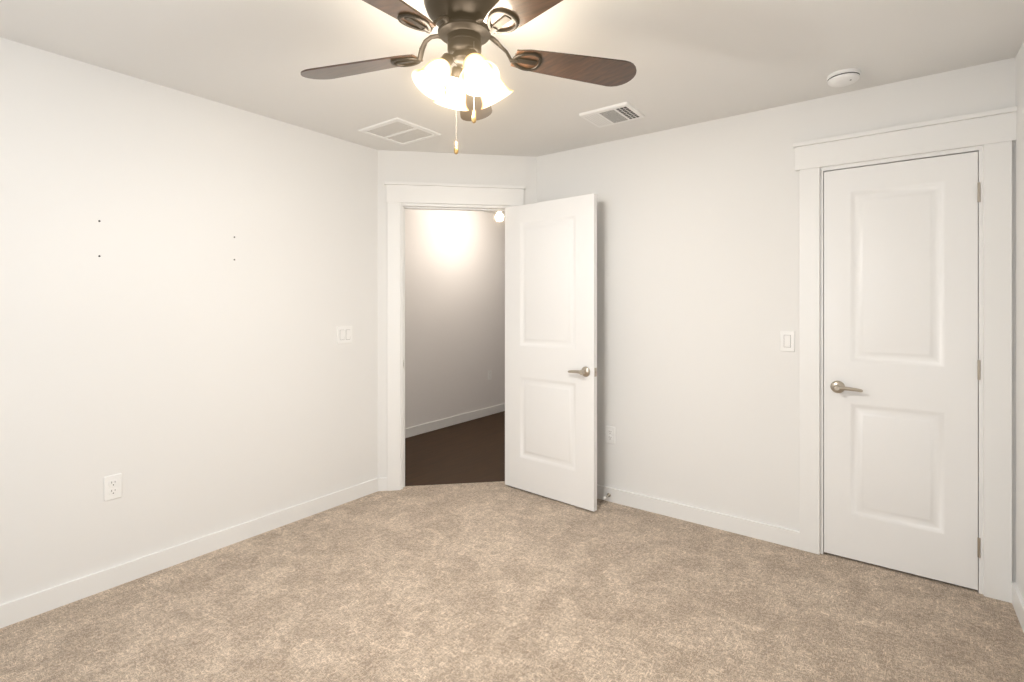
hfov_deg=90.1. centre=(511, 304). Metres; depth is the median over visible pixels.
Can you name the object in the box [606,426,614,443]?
electrical outlet
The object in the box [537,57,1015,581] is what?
wall
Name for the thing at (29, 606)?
baseboard
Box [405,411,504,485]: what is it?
floor
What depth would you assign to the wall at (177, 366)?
2.59 m
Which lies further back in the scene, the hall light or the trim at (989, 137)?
the hall light
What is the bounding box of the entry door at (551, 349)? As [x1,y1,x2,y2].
[505,193,596,511]
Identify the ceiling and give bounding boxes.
[0,0,1023,215]
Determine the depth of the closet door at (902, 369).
2.53 m
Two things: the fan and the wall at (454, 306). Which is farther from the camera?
the wall at (454, 306)
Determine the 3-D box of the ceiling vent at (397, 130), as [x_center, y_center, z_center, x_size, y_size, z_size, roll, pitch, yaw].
[-0.718,-1.100,3.279,0.372,0.010,0.372,0,0,37]
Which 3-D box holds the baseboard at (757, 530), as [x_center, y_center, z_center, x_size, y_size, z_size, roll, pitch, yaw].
[0.875,1.289,3.305,1.733,0.092,0.014,0,0,37]
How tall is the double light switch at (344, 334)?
0.115 m
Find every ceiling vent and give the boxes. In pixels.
[358,117,440,144]
[579,102,644,127]
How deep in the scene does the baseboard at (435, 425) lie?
5.64 m
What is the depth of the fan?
1.73 m
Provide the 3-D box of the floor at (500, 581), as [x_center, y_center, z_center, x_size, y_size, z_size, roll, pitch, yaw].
[-0.344,1.385,1.647,3.640,0.100,4.370,0,0,37]
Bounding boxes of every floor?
[0,481,1023,681]
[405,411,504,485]
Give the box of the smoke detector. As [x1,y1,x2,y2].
[827,68,860,86]
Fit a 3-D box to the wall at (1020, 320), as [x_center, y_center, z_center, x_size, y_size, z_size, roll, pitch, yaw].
[1.067,0.115,0.595,0.120,2.440,4.370,0,0,37]
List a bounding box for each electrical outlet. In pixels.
[104,473,121,500]
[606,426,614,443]
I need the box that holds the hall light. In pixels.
[496,212,503,220]
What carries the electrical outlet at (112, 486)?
attached to the wall at (177, 366)
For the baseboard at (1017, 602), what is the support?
attached to the wall at (1020, 320)
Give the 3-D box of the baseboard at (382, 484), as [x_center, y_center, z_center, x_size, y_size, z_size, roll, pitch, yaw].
[-0.388,1.289,3.738,1.152,0.092,0.014,0,0,-8]
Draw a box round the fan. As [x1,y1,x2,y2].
[301,0,636,153]
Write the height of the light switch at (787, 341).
0.115 m
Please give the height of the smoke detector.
0.041 m
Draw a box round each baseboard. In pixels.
[0,478,377,627]
[378,477,386,490]
[405,403,504,437]
[597,484,799,548]
[1012,581,1023,631]
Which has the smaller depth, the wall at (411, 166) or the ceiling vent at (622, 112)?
the ceiling vent at (622, 112)
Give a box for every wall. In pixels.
[0,37,377,604]
[378,150,536,477]
[405,209,504,427]
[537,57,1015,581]
[1016,41,1023,599]
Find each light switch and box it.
[337,326,351,343]
[780,331,794,351]
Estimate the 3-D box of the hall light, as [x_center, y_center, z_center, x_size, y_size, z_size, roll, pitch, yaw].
[-0.128,-0.977,5.234,0.120,0.257,0.120,0,0,37]
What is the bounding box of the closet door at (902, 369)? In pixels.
[824,152,980,589]
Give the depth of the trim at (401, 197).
3.67 m
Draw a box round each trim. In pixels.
[385,181,525,490]
[793,106,1016,602]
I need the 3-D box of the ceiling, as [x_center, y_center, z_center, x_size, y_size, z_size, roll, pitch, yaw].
[0.441,-1.155,3.494,4.590,0.100,8.270,0,0,37]
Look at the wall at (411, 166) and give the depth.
3.70 m
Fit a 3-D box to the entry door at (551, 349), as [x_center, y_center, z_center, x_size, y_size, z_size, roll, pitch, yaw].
[0.246,0.308,3.520,0.776,2.030,0.159,0,0,41]

